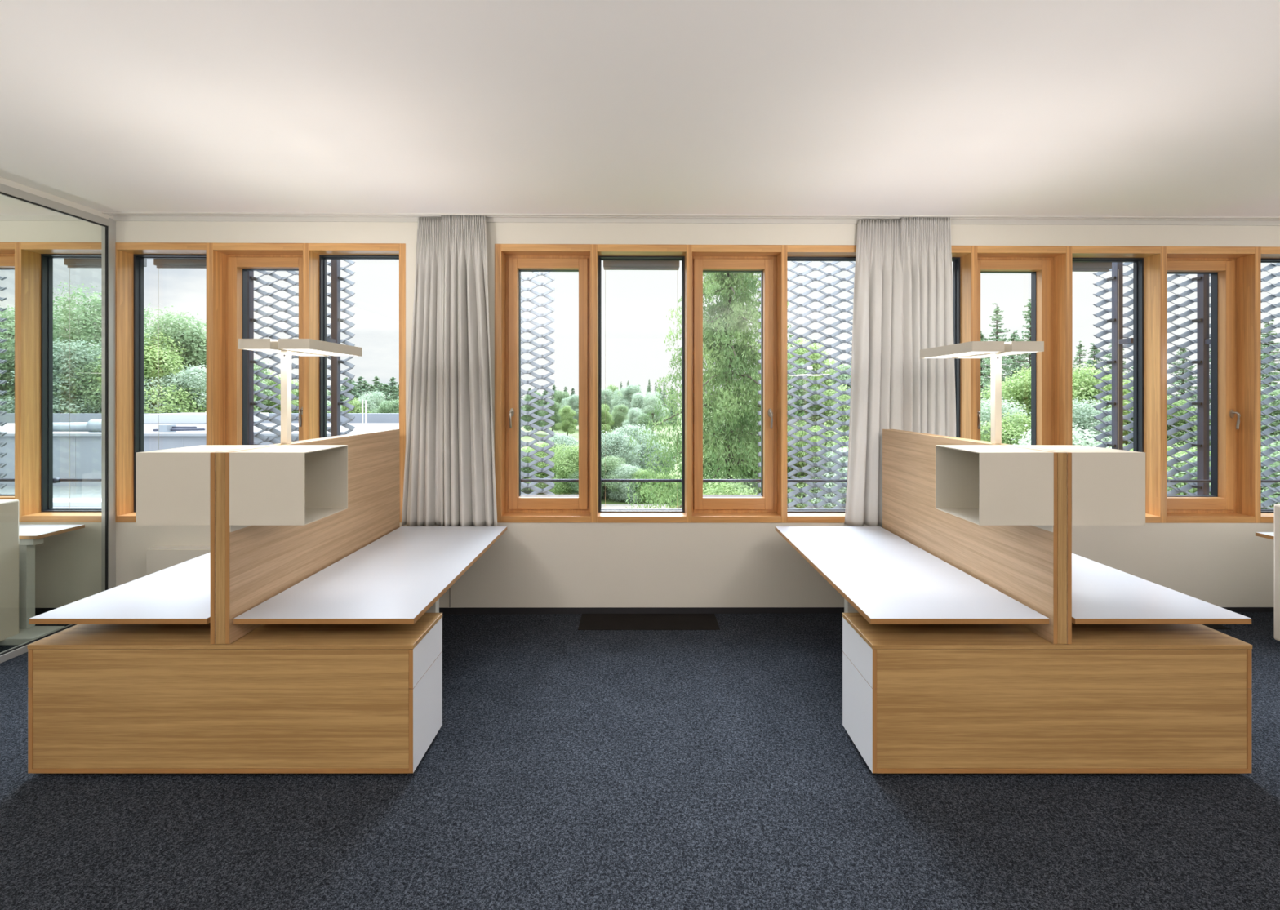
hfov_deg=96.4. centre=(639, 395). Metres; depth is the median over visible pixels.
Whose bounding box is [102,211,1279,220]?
track
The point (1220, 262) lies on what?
window
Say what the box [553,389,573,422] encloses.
broadleaf tree
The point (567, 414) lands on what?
broadleaf tree
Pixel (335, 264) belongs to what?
steel post
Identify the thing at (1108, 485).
shelf box
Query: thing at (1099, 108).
ceiling
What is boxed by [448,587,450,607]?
trim
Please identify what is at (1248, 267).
window
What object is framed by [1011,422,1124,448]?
shrub
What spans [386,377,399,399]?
conifer tree
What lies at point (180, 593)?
desk
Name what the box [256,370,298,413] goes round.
broadleaf tree
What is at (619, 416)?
broadleaf tree
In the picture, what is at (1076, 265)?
roller blind
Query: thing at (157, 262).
roller blind
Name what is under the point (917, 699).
sideboard
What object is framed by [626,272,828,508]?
broadleaf tree
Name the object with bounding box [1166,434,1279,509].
shrub
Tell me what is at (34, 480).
window
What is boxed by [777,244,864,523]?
window
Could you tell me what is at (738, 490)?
shrub
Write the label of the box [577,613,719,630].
floor hatch
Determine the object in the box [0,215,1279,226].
trim
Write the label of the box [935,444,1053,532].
shelf box
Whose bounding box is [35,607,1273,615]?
baseboard
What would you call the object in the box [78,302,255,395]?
broadleaf tree
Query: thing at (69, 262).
roller blind
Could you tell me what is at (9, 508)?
storage cabinet
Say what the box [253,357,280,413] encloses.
broadleaf tree
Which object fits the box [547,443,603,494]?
shrub
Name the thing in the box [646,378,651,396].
conifer tree
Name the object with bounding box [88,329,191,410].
broadleaf tree
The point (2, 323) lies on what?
broadleaf tree
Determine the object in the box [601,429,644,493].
shrub
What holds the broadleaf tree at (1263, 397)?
on the ground
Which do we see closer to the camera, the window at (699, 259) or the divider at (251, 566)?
the divider at (251, 566)
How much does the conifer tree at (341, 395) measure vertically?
8.638 m
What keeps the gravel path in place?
on the ground
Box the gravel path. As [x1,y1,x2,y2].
[601,504,671,508]
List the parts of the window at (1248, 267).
post, sill, guard rail, black frame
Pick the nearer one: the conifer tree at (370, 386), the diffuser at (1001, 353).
the diffuser at (1001, 353)
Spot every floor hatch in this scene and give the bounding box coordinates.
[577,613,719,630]
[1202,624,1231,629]
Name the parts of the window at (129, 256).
post, sill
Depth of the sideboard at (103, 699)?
2.55 m
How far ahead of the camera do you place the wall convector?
4.38 m
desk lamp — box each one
[238,338,362,444]
[920,341,1044,444]
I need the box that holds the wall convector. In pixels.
[146,546,210,575]
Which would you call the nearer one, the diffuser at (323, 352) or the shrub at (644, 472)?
the diffuser at (323, 352)
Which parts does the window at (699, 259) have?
post, guard rail, black frame, sill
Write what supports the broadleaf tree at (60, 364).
on the ground
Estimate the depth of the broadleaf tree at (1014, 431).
27.44 m
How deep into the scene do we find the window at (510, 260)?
4.61 m
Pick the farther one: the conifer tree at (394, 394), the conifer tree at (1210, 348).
the conifer tree at (394, 394)
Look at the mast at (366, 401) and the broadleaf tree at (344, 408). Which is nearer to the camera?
the mast at (366, 401)
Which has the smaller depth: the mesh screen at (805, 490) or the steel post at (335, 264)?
the steel post at (335, 264)
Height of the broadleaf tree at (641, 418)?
4.186 m
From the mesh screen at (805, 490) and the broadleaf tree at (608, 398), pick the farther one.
the broadleaf tree at (608, 398)
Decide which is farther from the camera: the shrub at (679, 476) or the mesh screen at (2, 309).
the shrub at (679, 476)
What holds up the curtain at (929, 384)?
hanging from the track
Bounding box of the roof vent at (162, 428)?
[153,424,205,432]
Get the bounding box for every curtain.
[401,217,444,526]
[440,215,497,526]
[844,219,903,526]
[901,217,955,437]
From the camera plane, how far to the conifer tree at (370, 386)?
88.86 m
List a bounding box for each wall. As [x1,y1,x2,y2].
[0,177,115,663]
[0,220,1279,608]
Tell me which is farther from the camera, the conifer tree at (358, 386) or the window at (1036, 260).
the conifer tree at (358, 386)
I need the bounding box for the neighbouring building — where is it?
[0,413,399,508]
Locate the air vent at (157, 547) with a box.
[150,546,210,549]
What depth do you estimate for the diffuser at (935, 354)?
3.21 m
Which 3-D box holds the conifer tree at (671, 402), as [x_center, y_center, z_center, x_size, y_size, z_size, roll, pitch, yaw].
[7.559,2.467,135.932,6.369,9.163,6.317,0,0,-35]
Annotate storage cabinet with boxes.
[0,499,18,642]
[1273,503,1279,641]
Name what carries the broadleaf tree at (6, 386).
on the ground
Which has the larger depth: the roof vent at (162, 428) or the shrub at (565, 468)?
the shrub at (565, 468)
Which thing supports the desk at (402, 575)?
on the floor
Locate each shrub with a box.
[143,380,206,413]
[520,440,564,491]
[520,448,533,490]
[530,431,578,484]
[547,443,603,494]
[566,471,604,494]
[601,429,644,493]
[601,453,628,499]
[606,462,643,503]
[609,422,660,469]
[627,468,657,503]
[631,440,675,485]
[651,472,679,502]
[672,475,681,507]
[680,475,757,500]
[737,420,848,508]
[795,444,848,509]
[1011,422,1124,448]
[1105,440,1195,479]
[1126,443,1263,509]
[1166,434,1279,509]
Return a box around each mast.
[361,400,363,422]
[364,400,367,422]
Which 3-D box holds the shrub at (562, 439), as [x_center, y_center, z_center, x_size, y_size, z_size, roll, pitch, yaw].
[-6.011,4.928,42.099,4.611,4.596,4.449,0,0,42]
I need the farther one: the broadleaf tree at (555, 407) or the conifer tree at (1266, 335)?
the broadleaf tree at (555, 407)
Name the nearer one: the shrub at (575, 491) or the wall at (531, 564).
the wall at (531, 564)
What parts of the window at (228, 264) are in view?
post, black frame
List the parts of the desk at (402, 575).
leg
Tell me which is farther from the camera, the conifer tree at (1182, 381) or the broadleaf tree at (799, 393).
the conifer tree at (1182, 381)
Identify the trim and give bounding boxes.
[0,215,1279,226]
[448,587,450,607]
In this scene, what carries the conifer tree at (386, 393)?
on the ground
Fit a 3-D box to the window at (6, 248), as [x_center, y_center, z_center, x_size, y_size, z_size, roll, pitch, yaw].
[-5.234,-0.105,4.608,0.776,2.190,0.307,0,0,0]
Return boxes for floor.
[0,612,1279,909]
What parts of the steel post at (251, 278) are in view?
post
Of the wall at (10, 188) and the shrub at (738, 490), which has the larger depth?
the shrub at (738, 490)
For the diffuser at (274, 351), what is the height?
0.003 m
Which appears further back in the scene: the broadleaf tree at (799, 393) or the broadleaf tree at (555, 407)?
the broadleaf tree at (555, 407)
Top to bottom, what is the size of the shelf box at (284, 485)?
0.357 m
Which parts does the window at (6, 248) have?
jamb frame, guard rail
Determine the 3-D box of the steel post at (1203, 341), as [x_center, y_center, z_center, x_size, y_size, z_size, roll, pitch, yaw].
[4.898,2.415,4.931,0.062,8.600,0.221,0,0,0]
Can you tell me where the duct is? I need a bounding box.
[53,419,101,432]
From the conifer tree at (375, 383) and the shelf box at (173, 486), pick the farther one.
the conifer tree at (375, 383)
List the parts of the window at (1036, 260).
post, black frame, sash, jamb frame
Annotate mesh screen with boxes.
[0,276,7,494]
[253,259,355,444]
[520,271,555,494]
[757,261,855,509]
[1093,262,1210,495]
[1260,262,1279,509]
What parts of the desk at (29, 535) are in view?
leg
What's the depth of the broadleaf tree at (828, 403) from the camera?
32.32 m
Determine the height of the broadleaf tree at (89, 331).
16.151 m
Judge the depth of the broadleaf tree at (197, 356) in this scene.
44.90 m
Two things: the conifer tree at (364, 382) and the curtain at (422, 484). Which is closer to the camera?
the curtain at (422, 484)
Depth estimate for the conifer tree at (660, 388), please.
137.82 m
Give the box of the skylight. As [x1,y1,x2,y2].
[143,413,268,423]
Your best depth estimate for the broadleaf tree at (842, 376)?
35.75 m
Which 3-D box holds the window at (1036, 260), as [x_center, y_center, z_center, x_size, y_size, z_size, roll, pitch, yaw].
[3.004,-0.089,4.665,0.783,2.190,0.307,0,0,0]
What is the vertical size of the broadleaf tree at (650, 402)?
7.511 m
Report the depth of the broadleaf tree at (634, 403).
99.13 m
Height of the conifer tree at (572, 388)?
9.008 m
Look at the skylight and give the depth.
21.50 m
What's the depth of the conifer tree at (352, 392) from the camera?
85.52 m
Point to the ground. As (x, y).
(540, 433)
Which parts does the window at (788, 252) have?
post, guard rail, sill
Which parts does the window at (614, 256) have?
post, guard rail, sill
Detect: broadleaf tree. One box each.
[0,281,157,413]
[0,299,101,412]
[0,312,14,395]
[0,336,64,413]
[0,337,101,413]
[53,357,146,413]
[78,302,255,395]
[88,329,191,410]
[143,363,206,413]
[166,325,266,413]
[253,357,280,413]
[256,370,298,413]
[291,381,331,413]
[340,397,370,413]
[353,390,390,413]
[367,399,399,413]
[520,391,544,434]
[540,401,562,431]
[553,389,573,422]
[553,404,577,435]
[560,393,578,426]
[601,388,616,419]
[601,404,614,436]
[606,385,626,423]
[608,404,630,433]
[609,383,644,418]
[621,407,644,428]
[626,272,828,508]
[626,392,655,426]
[635,391,670,434]
[635,413,653,437]
[734,357,833,470]
[755,337,849,437]
[808,382,850,447]
[828,361,851,399]
[980,364,1084,423]
[980,397,1031,440]
[980,410,1031,445]
[1072,360,1133,449]
[1072,397,1128,446]
[1123,388,1172,446]
[1131,394,1210,462]
[1166,411,1265,499]
[1260,382,1279,509]
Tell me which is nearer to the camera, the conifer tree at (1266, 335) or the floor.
the floor
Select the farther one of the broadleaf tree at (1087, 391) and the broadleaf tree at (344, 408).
the broadleaf tree at (344, 408)
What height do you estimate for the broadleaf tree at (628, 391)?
9.052 m
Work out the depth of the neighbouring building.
12.70 m
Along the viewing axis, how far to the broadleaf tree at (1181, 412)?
29.18 m
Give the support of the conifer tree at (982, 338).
on the ground
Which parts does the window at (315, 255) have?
post, black frame, post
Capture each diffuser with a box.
[248,349,320,355]
[287,349,354,355]
[925,351,995,358]
[959,351,1033,358]
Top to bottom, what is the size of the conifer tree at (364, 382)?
9.448 m
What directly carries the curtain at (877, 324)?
hanging from the track
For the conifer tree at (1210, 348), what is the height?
11.756 m
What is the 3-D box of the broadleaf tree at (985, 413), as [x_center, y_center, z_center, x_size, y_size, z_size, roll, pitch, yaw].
[18.632,3.392,29.913,5.762,6.655,5.412,0,0,32]
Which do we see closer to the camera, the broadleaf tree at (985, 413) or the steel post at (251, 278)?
the steel post at (251, 278)
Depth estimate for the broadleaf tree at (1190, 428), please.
28.79 m
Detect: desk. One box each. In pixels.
[0,524,84,645]
[28,552,210,624]
[233,526,506,624]
[775,526,1048,624]
[1071,553,1251,624]
[1255,532,1273,539]
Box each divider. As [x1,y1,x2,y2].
[210,429,399,644]
[882,429,1071,644]
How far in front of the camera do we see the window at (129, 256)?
4.56 m
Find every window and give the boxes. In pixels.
[0,241,14,499]
[14,241,146,522]
[115,242,206,522]
[206,242,302,444]
[302,243,405,522]
[494,244,590,522]
[590,244,686,522]
[684,244,781,522]
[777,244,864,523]
[951,245,971,437]
[960,245,1066,444]
[1053,245,1159,523]
[1143,246,1254,523]
[1236,246,1279,523]
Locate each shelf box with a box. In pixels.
[136,444,265,532]
[229,444,347,532]
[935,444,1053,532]
[1016,444,1145,532]
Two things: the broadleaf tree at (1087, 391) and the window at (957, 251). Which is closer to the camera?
the window at (957, 251)
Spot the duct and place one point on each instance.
(92, 425)
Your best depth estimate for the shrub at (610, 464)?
36.50 m
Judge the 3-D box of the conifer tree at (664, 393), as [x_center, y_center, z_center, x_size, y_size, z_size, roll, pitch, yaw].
[5.514,1.856,129.824,5.198,10.411,4.821,0,0,17]
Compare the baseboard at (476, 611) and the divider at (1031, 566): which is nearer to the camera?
the divider at (1031, 566)
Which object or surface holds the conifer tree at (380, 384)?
on the ground
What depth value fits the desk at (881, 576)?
3.08 m
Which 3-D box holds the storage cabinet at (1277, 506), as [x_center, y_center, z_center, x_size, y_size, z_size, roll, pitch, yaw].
[4.785,1.229,3.275,0.830,0.972,1.350,0,0,0]
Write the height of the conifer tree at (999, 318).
14.353 m
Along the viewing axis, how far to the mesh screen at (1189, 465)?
5.09 m
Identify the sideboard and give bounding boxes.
[27,613,442,773]
[842,613,1252,773]
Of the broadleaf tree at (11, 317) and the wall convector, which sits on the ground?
the broadleaf tree at (11, 317)
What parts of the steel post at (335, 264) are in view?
post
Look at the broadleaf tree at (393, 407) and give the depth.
57.24 m
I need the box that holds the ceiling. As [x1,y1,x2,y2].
[0,0,1279,216]
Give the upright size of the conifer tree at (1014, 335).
12.874 m
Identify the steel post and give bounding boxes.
[247,271,257,444]
[326,259,343,436]
[1106,262,1133,449]
[1191,274,1210,495]
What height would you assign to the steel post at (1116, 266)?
8.600 m
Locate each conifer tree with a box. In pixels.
[340,379,359,402]
[340,386,344,405]
[341,377,349,399]
[355,376,365,397]
[356,380,369,399]
[365,384,375,397]
[369,376,380,395]
[374,382,385,398]
[378,383,394,402]
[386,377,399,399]
[389,386,399,400]
[539,386,551,423]
[549,384,558,400]
[569,387,576,417]
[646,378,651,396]
[653,383,660,422]
[653,387,663,419]
[656,381,675,425]
[665,386,681,423]
[980,302,1023,400]
[980,330,1005,406]
[1001,329,1027,391]
[1007,298,1031,404]
[1072,340,1093,402]
[1080,342,1108,386]
[1102,343,1131,383]
[1166,347,1210,411]
[1187,348,1210,411]
[1260,319,1279,421]
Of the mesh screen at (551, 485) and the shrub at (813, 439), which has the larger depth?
the shrub at (813, 439)
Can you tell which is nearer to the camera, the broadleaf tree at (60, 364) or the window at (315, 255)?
the window at (315, 255)
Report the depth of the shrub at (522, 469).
39.26 m
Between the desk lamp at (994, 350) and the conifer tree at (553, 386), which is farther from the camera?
the conifer tree at (553, 386)
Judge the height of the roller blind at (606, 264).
0.073 m
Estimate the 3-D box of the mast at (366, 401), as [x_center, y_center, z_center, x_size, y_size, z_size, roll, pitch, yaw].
[-13.396,3.467,28.000,0.083,6.495,0.083,0,0,22]
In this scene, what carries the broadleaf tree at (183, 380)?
on the ground
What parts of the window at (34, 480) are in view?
post, sill, black frame, guard rail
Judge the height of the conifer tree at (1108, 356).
12.797 m
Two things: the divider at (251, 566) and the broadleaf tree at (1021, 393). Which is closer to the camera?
the divider at (251, 566)
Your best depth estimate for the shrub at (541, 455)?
39.20 m
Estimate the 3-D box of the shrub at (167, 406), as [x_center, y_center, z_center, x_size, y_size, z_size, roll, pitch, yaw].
[-34.056,3.139,41.618,8.936,8.510,8.196,0,0,3]
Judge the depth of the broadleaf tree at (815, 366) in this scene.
36.64 m
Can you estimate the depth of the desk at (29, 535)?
4.09 m
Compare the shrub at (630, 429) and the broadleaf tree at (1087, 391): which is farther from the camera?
the shrub at (630, 429)
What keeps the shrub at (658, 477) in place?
on the ground
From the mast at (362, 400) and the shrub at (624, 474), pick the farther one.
the shrub at (624, 474)
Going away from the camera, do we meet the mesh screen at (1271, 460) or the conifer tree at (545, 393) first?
the mesh screen at (1271, 460)
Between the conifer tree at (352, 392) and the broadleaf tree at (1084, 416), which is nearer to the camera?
the broadleaf tree at (1084, 416)
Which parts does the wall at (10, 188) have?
rail, rail, partition post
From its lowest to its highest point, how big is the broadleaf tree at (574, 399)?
7.155 m
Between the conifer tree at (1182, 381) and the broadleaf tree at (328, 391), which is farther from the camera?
the broadleaf tree at (328, 391)
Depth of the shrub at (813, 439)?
25.00 m
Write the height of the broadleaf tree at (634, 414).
4.970 m
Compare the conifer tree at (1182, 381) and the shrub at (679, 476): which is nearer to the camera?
the shrub at (679, 476)
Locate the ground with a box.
[520,407,1265,504]
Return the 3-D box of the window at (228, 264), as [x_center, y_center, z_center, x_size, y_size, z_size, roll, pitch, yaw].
[-3.000,-0.101,4.623,0.781,2.190,0.307,0,0,0]
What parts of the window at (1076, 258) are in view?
post, black frame, sill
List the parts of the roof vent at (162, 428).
casing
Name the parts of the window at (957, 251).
black frame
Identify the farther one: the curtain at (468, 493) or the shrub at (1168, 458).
the shrub at (1168, 458)
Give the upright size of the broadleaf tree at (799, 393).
9.147 m
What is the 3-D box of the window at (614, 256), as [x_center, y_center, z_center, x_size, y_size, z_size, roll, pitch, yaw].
[0.003,-0.095,4.680,0.784,2.190,0.379,0,0,0]
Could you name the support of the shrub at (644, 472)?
on the ground
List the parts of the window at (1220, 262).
post, guard rail, black frame, jamb frame, sill, sash, handle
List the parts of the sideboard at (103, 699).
drawer, drawer, panel, drawer, drawer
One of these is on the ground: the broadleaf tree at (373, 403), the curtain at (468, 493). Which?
the broadleaf tree at (373, 403)
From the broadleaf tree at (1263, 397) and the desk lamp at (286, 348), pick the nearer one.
the desk lamp at (286, 348)
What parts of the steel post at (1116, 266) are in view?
post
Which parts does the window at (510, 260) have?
post, handle, sill, black frame, guard rail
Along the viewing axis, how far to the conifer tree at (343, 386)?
98.98 m
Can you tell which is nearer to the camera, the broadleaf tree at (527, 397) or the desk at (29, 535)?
the desk at (29, 535)
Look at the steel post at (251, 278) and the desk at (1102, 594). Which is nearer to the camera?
the desk at (1102, 594)
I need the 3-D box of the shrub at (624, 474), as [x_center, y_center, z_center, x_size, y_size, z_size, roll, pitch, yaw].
[-0.909,5.664,36.554,2.616,2.702,2.711,0,0,-27]
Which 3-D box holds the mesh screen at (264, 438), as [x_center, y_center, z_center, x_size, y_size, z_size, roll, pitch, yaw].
[-3.022,-0.163,5.036,1.007,3.134,0.040,0,0,0]
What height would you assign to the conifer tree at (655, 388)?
9.882 m
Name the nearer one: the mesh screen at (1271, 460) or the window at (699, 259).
the window at (699, 259)
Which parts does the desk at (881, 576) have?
leg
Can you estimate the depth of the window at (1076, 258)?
4.62 m
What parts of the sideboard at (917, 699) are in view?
drawer, drawer, panel, drawer, drawer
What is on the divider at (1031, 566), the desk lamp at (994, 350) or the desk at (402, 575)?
the desk lamp at (994, 350)
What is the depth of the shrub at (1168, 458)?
21.13 m
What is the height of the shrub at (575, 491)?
2.194 m
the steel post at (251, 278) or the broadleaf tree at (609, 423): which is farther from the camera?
the broadleaf tree at (609, 423)
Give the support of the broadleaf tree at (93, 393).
on the ground
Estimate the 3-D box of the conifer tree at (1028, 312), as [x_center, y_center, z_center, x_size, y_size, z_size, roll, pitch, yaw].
[33.048,-0.647,48.372,7.037,15.062,7.761,0,0,42]
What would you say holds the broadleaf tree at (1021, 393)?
on the ground
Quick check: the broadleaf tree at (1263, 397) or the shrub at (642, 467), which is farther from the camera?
the shrub at (642, 467)
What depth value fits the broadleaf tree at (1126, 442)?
30.98 m
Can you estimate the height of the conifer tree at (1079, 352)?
11.642 m
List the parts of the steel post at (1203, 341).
post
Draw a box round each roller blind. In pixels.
[64,258,146,266]
[153,258,206,266]
[603,260,679,268]
[1072,262,1111,269]
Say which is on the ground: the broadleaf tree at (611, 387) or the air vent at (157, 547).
the broadleaf tree at (611, 387)
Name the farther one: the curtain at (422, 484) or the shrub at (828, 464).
the shrub at (828, 464)
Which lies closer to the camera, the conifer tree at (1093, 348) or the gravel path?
the gravel path
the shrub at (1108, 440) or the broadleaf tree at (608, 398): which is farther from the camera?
the broadleaf tree at (608, 398)
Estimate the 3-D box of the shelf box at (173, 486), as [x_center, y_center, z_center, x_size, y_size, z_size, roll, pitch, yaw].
[-2.082,0.433,2.740,0.330,0.357,0.379,0,0,0]

